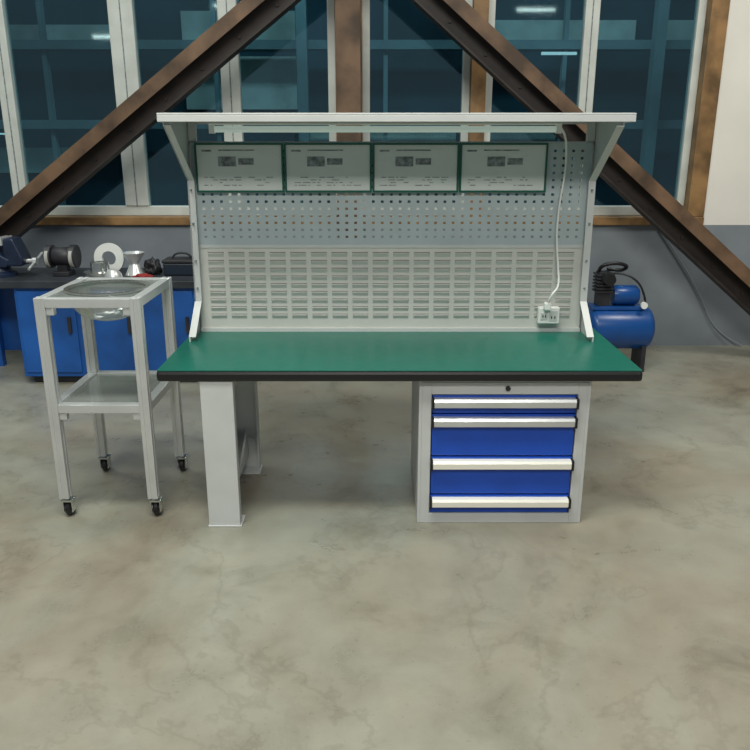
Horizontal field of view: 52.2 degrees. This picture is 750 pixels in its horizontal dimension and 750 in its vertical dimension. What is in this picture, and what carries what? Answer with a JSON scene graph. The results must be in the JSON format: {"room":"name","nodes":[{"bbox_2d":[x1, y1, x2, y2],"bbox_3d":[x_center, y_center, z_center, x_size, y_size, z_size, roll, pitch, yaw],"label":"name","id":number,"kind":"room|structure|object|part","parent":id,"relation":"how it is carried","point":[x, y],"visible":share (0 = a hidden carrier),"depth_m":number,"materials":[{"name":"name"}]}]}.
{"room":"workshop","nodes":[
{"label":"workshop","id":0,"kind":"room"},
{"bbox_2d":[0,346,749,749],"bbox_3d":[0.000,1.192,1.332,14.000,0.100,9.850,0,17,0],"label":"floor","id":1,"kind":"structure","parent":0,"point":[333,618],"depth_m":2.66,"materials":[{"name":"concrete"}]},
{"bbox_2d":[0,268,197,381],"bbox_3d":[-1.840,-0.329,4.997,1.560,0.665,0.530,0,17,0],"label":"base cabinet","id":2,"kind":"object","parent":1,"relation":"on","point":[18,328],"visible":0.47,"depth_m":4.77,"materials":[{"name":"blue metal"}]},
{"bbox_3d":[-2.410,-0.424,5.214,0.380,0.520,0.020,0,17,0],"label":"panel","id":3,"kind":"part","parent":2,"relation":"part of","materials":[{"name":"blue paint"}]},
{"bbox_2d":[0,235,42,278],"bbox_3d":[-2.305,-0.744,4.792,0.370,0.249,0.225,0,17,0],"label":"bench vise","id":4,"kind":"object","parent":2,"relation":"on","point":[13,251],"visible":1,"depth_m":4.74,"materials":[{"name":"paint"}]},
{"bbox_2d":[43,245,81,276],"bbox_3d":[-1.970,-0.724,4.825,0.186,0.192,0.152,0,17,0],"label":"grinder","id":5,"kind":"object","parent":2,"relation":"on","point":[64,258],"visible":1,"depth_m":4.78,"materials":[{"name":"metal"}]},
{"bbox_3d":[-1.970,-0.748,4.822,0.110,0.115,0.116,0,17,0],"label":"motor","id":6,"kind":"part","parent":5,"relation":"part of","materials":[{"name":"metal"}]},
{"bbox_2d":[84,243,124,276],"bbox_3d":[-1.698,-0.715,4.799,0.265,0.190,0.287,0,17,0],"label":"flange","id":7,"kind":"object","parent":2,"relation":"on","point":[99,267],"visible":0.92,"depth_m":4.85,"materials":[{"name":"silver metal"}]},
{"bbox_2d":[122,251,144,275],"bbox_3d":[-1.530,-0.709,4.865,0.140,0.140,0.139,0,17,0],"label":"funnel","id":8,"kind":"object","parent":2,"relation":"on","point":[134,257],"visible":0.87,"depth_m":4.84,"materials":[{"name":"metal"}]},
{"bbox_2d":[132,273,153,276],"bbox_3d":[-1.432,-0.613,4.725,0.134,0.037,0.089,0,17,0],"label":"rag","id":9,"kind":"object","parent":2,"relation":"on","point":[141,274],"visible":0.57,"depth_m":4.71,"materials":[{"name":"red fabric"}]},
{"bbox_2d":[144,257,162,274],"bbox_3d":[-1.420,-0.701,4.888,0.114,0.111,0.118,-4,18,-14],"label":"gloves","id":10,"kind":"object","parent":2,"relation":"on","point":[152,266],"visible":0.97,"depth_m":4.86,"materials":[{"name":"rubber"}]},
{"bbox_2d":[162,252,192,275],"bbox_3d":[-1.232,-0.716,4.884,0.215,0.142,0.170,0,17,0],"label":"box","id":11,"kind":"object","parent":2,"relation":"on","point":[173,265],"visible":0.88,"depth_m":4.82,"materials":[{"name":"paint"}]},
{"bbox_3d":[-1.232,-0.734,4.879,0.215,0.020,0.170,0,17,0],"label":"lid","id":12,"kind":"part","parent":11,"relation":"part of","materials":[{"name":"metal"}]},
{"bbox_3d":[-1.230,-0.763,4.870,0.133,0.043,0.014,0,17,0],"label":"handle","id":13,"kind":"part","parent":11,"relation":"part of","materials":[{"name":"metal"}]},
{"bbox_2d":[33,277,187,514],"bbox_3d":[-1.081,0.075,3.248,0.408,0.916,0.508,0,17,0],"label":"utility cart","id":14,"kind":"object","parent":1,"relation":"on","point":[59,407],"visible":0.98,"depth_m":3.08,"materials":[{"name":"metal"}]},
{"bbox_3d":[-1.265,0.103,3.012,0.040,0.830,0.040,0,17,0],"label":"post","id":15,"kind":"part","parent":14,"relation":"part of","materials":[{"name":"metal"}]},
{"bbox_3d":[-1.265,-0.025,3.433,0.040,0.830,0.040,0,17,0],"label":"post","id":16,"kind":"part","parent":14,"relation":"part of","materials":[{"name":"metal"}]},
{"bbox_2d":[63,279,149,295],"bbox_3d":[-1.085,-0.294,3.120,0.332,0.135,0.332,0,17,0],"label":"bowl","id":17,"kind":"object","parent":14,"relation":"on","point":[71,288],"depth_m":3.12,"materials":[{"name":"clear glass"}]},
{"bbox_3d":[-0.905,0.103,3.012,0.040,0.830,0.040,0,17,0],"label":"post","id":18,"kind":"part","parent":14,"relation":"part of","materials":[{"name":"metal"}]},
{"bbox_3d":[-0.905,-0.025,3.433,0.040,0.830,0.040,0,17,0],"label":"post","id":19,"kind":"part","parent":14,"relation":"part of","materials":[{"name":"metal"}]},
{"bbox_2d":[0,0,300,236],"bbox_3d":[-1.990,-1.354,5.042,3.580,2.760,0.125,0,17,0],"label":"brace","id":20,"kind":"object","parent":1,"relation":"on","point":[247,20],"visible":1,"depth_m":4.93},
{"bbox_2d":[156,113,642,526],"bbox_3d":[0.092,-0.246,3.162,1.835,1.580,0.690,0,17,0],"label":"workbench","id":21,"kind":"object","parent":1,"relation":"on","point":[298,308],"visible":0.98,"depth_m":3.33,"materials":[{"name":"grey metal"}]},
{"bbox_3d":[-0.794,-0.581,3.179,0.006,0.899,0.380,0,17,0],"label":"plate","id":22,"kind":"part","parent":21,"relation":"part of","materials":[{"name":"grey metal"}]},
{"bbox_3d":[-0.601,0.304,3.023,0.134,0.610,0.096,0,17,0],"label":"leg","id":23,"kind":"part","parent":21,"relation":"part of","materials":[{"name":"grey metal"}]},
{"bbox_2d":[194,143,284,191],"bbox_3d":[-0.574,-0.877,3.241,0.373,0.202,0.012,0,17,0],"label":"information sheet","id":24,"kind":"object","parent":21,"relation":"attached to","point":[219,167],"visible":1,"depth_m":3.24,"materials":[{"name":"paper"}]},
{"bbox_3d":[-0.601,0.155,3.509,0.134,0.610,0.100,0,17,0],"label":"leg","id":25,"kind":"part","parent":21,"relation":"part of","materials":[{"name":"grey metal"}]},
{"bbox_2d":[284,143,371,191],"bbox_3d":[-0.199,-0.877,3.241,0.369,0.202,0.012,0,17,0],"label":"information sheet","id":26,"kind":"object","parent":21,"relation":"attached to","point":[308,167],"visible":1,"depth_m":3.24,"materials":[{"name":"paper"}]},
{"bbox_2d":[208,123,562,133],"bbox_3d":[0.040,-0.969,3.003,1.380,0.040,0.050,0,17,0],"label":"lamp","id":27,"kind":"object","parent":21,"relation":"attached to","point":[557,128],"visible":1,"depth_m":2.99,"materials":[{"name":"white plastic"}]},
{"bbox_3d":[0.070,-0.385,3.409,1.702,0.365,0.004,0,17,0],"label":"louvre panel","id":28,"kind":"part","parent":21,"relation":"part of","materials":[{"name":"grey metal"}]},
{"bbox_3d":[0.070,-0.776,3.288,1.702,0.430,0.002,0,17,0],"label":"perforated panel","id":29,"kind":"part","parent":21,"relation":"part of","materials":[{"name":"metal"}]},
{"bbox_3d":[0.070,-0.631,3.345,1.710,0.899,0.034,0,17,0],"label":"panel frame","id":30,"kind":"part","parent":21,"relation":"part of","materials":[{"name":"grey metal"}]},
{"bbox_2d":[156,113,636,123],"bbox_3d":[0.080,-1.019,3.045,1.784,0.032,0.420,0,17,0],"label":"shelf","id":31,"kind":"object","parent":21,"relation":"attached to","point":[166,118],"depth_m":2.85,"materials":[{"name":"grey metal"}]},
{"bbox_2d":[373,143,459,191],"bbox_3d":[0.172,-0.877,3.241,0.365,0.202,0.012,0,17,0],"label":"information sheet","id":32,"kind":"object","parent":21,"relation":"attached to","point":[397,167],"visible":1,"depth_m":3.24,"materials":[{"name":"paper"}]},
{"bbox_2d":[459,143,548,191],"bbox_3d":[0.543,-0.877,3.241,0.369,0.202,0.012,0,17,0],"label":"information sheet","id":33,"kind":"object","parent":21,"relation":"attached to","point":[484,167],"visible":1,"depth_m":3.24,"materials":[{"name":"paper"}]},
{"bbox_2d":[537,302,559,323],"bbox_3d":[0.773,-0.276,3.398,0.095,0.100,0.060,0,17,0],"label":"power socket","id":34,"kind":"object","parent":21,"relation":"attached to","point":[546,314],"depth_m":3.39,"materials":[{"name":"white plastic"}]},
{"bbox_2d":[547,128,566,302],"bbox_3d":[0.758,-0.655,3.207,0.041,0.732,0.204,8,19,23],"label":"power cord","id":35,"kind":"object","parent":21,"relation":"attached to","point":[563,131],"visible":0.98,"depth_m":3.29,"materials":[{"name":"white plastic"}]},
{"bbox_3d":[0.758,-0.655,3.207,0.041,0.732,0.204,8,19,24],"label":"cord","id":36,"kind":"part","parent":35,"relation":"part of","materials":[{"name":"white plastic"}]},
{"bbox_3d":[0.934,-0.581,3.179,0.006,0.899,0.380,0,17,0],"label":"plate","id":37,"kind":"part","parent":21,"relation":"part of","materials":[{"name":"grey metal"}]},
{"bbox_2d":[411,381,591,522],"bbox_3d":[0.500,0.228,3.272,0.660,0.609,0.596,0,17,0],"label":"base cabinet","id":38,"kind":"object","parent":1,"relation":"on","point":[482,451],"visible":0.91,"depth_m":3.01,"materials":[{"name":"metal"}]},
{"bbox_3d":[0.500,0.514,3.092,0.556,0.076,0.024,0,17,0],"label":"drawer","id":39,"kind":"part","parent":38,"relation":"part of","materials":[{"name":"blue metal"}]},
{"bbox_3d":[0.500,0.511,3.064,0.544,0.038,0.028,0,17,0],"label":"handle","id":40,"kind":"part","parent":38,"relation":"part of","materials":[{"name":"metal"}]},
{"bbox_3d":[0.500,0.396,3.055,0.556,0.159,0.024,0,17,0],"label":"drawer","id":41,"kind":"part","parent":38,"relation":"part of","materials":[{"name":"blue metal"}]},
{"bbox_3d":[0.500,0.353,3.015,0.544,0.038,0.028,0,17,0],"label":"handle","id":42,"kind":"part","parent":38,"relation":"part of","materials":[{"name":"metal"}]},
{"bbox_3d":[0.500,0.232,3.005,0.556,0.172,0.024,0,17,0],"label":"drawer","id":43,"kind":"part","parent":38,"relation":"part of","materials":[{"name":"blue metal"}]},
{"bbox_3d":[0.500,0.183,2.963,0.544,0.038,0.028,0,17,0],"label":"handle","id":44,"kind":"part","parent":38,"relation":"part of","materials":[{"name":"metal"}]},
{"bbox_3d":[0.500,0.110,2.968,0.556,0.072,0.024,0,17,0],"label":"drawer","id":45,"kind":"part","parent":38,"relation":"part of","materials":[{"name":"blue metal"}]},
{"bbox_3d":[0.500,0.109,2.940,0.544,0.038,0.028,0,17,0],"label":"handle","id":46,"kind":"part","parent":38,"relation":"part of","materials":[{"name":"metal"}]},
{"bbox_2d":[410,0,749,315],"bbox_3d":[1.535,-1.407,5.026,3.378,2.864,0.125,0,17,0],"label":"brace","id":47,"kind":"object","parent":1,"relation":"on","point":[457,19],"visible":0.78,"depth_m":4.99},
{"bbox_2d":[587,262,654,371],"bbox_3d":[1.630,-0.393,5.091,0.460,0.733,0.317,0,17,0],"label":"air compressor","id":48,"kind":"object","parent":1,"relation":"on","point":[616,314],"visible":0.8,"depth_m":5.01,"materials":[{"name":"metal"}]},
{"bbox_3d":[1.630,-0.320,5.131,0.460,0.284,0.284,0,17,0],"label":"tank","id":49,"kind":"part","parent":48,"relation":"part of","materials":[{"name":"blue metal"}]},
{"bbox_3d":[1.655,-0.530,5.066,0.170,0.131,0.132,0,17,0],"label":"motor","id":50,"kind":"part","parent":48,"relation":"part of","materials":[{"name":"blue metal"}]},
{"bbox_3d":[-0.175,-0.184,5.627,0.290,0.020,0.230,0,17,0],"label":"base plate","id":51,"kind":"object","parent":1,"relation":"on","visible":0},
{"bbox_2d":[335,0,360,237],"bbox_3d":[-0.175,-2.087,5.045,0.160,4.000,0.150,0,17,0],"label":"beam","id":52,"kind":"structure","parent":51,"relation":"on","point":[347,12],"depth_m":4.99,"materials":[{"name":"wood"}]},
{"bbox_2d":[11,0,749,345],"bbox_3d":[0.000,-2.268,5.293,14.000,4.200,0.250,0,17,0],"label":"wall","id":53,"kind":"structure","parent":0,"point":[680,316],"depth_m":5.56,"materials":[{"name":"paint"}]},
{"bbox_2d":[0,0,233,205],"bbox_3d":[-1.780,-2.011,5.293,1.568,1.650,0.003,0,17,0],"label":"joint","id":54,"kind":"object","parent":53,"relation":"attached to","point":[118,0],"visible":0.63,"depth_m":5.31,"materials":[{"name":"grey rubber"}]},
{"bbox_2d":[334,0,361,216],"bbox_3d":[-0.180,-2.019,5.317,0.180,1.790,0.150,0,17,0],"label":"trim","id":55,"kind":"structure","parent":53,"relation":"attached to","point":[334,0],"depth_m":5.21,"materials":[{"name":"brown wood"}]},
{"bbox_2d":[36,216,703,224],"bbox_3d":[-0.670,-1.137,5.597,6.060,0.060,0.230,0,17,0],"label":"trim","id":56,"kind":"structure","parent":53,"relation":"on","point":[48,220],"depth_m":5.49,"materials":[{"name":"brown wood"}]},
{"bbox_2d":[0,0,336,215],"bbox_3d":[-1.955,-2.023,5.331,3.370,1.790,0.080,0,17,0],"label":"frame","id":57,"kind":"object","parent":56,"relation":"on","point":[127,7],"visible":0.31,"depth_m":5.33,"materials":[{"name":"white plastic"}]},
{"bbox_2d":[362,0,472,215],"bbox_3d":[0.285,-2.025,5.336,0.750,1.790,0.070,0,17,0],"label":"frame","id":58,"kind":"object","parent":56,"relation":"on","point":[466,59],"visible":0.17,"depth_m":5.29,"materials":[{"name":"white plastic"}]},
{"bbox_2d":[481,0,707,215],"bbox_3d":[1.500,-2.023,5.331,1.480,1.790,0.080,0,17,0],"label":"frame","id":59,"kind":"object","parent":56,"relation":"on","point":[701,5],"visible":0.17,"depth_m":5.30,"materials":[{"name":"white plastic"}]},
{"bbox_2d":[468,0,488,216],"bbox_3d":[0.710,-2.017,5.312,0.100,1.790,0.160,0,17,0],"label":"trim","id":60,"kind":"structure","parent":53,"relation":"attached to","point":[478,74],"depth_m":5.25,"materials":[{"name":"brown wood"}]},
{"bbox_2d":[578,0,594,202],"bbox_3d":[1.470,-2.011,5.293,0.008,1.650,0.003,0,17,0],"label":"joint","id":61,"kind":"object","parent":53,"relation":"attached to","point":[593,0],"visible":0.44,"depth_m":5.25,"materials":[{"name":"grey"}]},
{"bbox_2d":[664,237,740,345],"bbox_3d":[2.399,-0.643,5.639,0.707,0.877,0.028,1,17,2],"label":"conduit","id":62,"kind":"object","parent":53,"relation":"attached to","point":[672,248],"visible":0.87,"depth_m":5.65,"materials":[{"name":"paint"}]},
{"bbox_2d":[684,0,729,216],"bbox_3d":[2.300,-2.023,5.331,0.120,1.790,0.220,0,17,0],"label":"trim","id":63,"kind":"structure","parent":53,"relation":"attached to","point":[717,11],"depth_m":5.27,"materials":[{"name":"brown wood"}]},
{"label":"outside","id":64,"kind":"structure","parent":0,"visible":0},
{"bbox_3d":[0.000,-0.789,8.151,24.000,0.100,4.350,0,17,0],"label":"ground","id":65,"kind":"structure","parent":64,"visible":0},
{"bbox_2d":[0,0,691,204],"bbox_3d":[0.000,-5.648,8.311,24.000,9.100,0.300,0,17,0],"label":"beams","id":66,"kind":"structure","parent":65,"relation":"on","point":[657,47],"depth_m":8.88,"materials":[{"name":"metal"}]},
{"bbox_2d":[0,52,576,134],"bbox_3d":[-0.150,-3.253,8.856,8.900,0.900,0.040,0,17,0],"label":"lamps","id":67,"kind":"object","parent":66,"relation":"attached to","point":[542,53],"visible":0.47,"depth_m":8.71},
{"bbox_2d":[0,0,695,204],"bbox_3d":[0.000,-5.795,8.789,24.000,9.100,0.200,0,17,0],"label":"facade","id":68,"kind":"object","parent":65,"relation":"on","point":[82,81],"visible":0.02,"depth_m":9.36,"materials":[{"name":"teal glass"}]},
{"bbox_2d":[0,11,693,172],"bbox_3d":[0.100,-3.430,9.351,10.200,1.850,0.090,0,17,0],"label":"panels","id":69,"kind":"object","parent":68,"relation":"attached to","point":[267,82],"visible":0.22,"depth_m":9.19,"materials":[{"name":"glass"}]}
]}

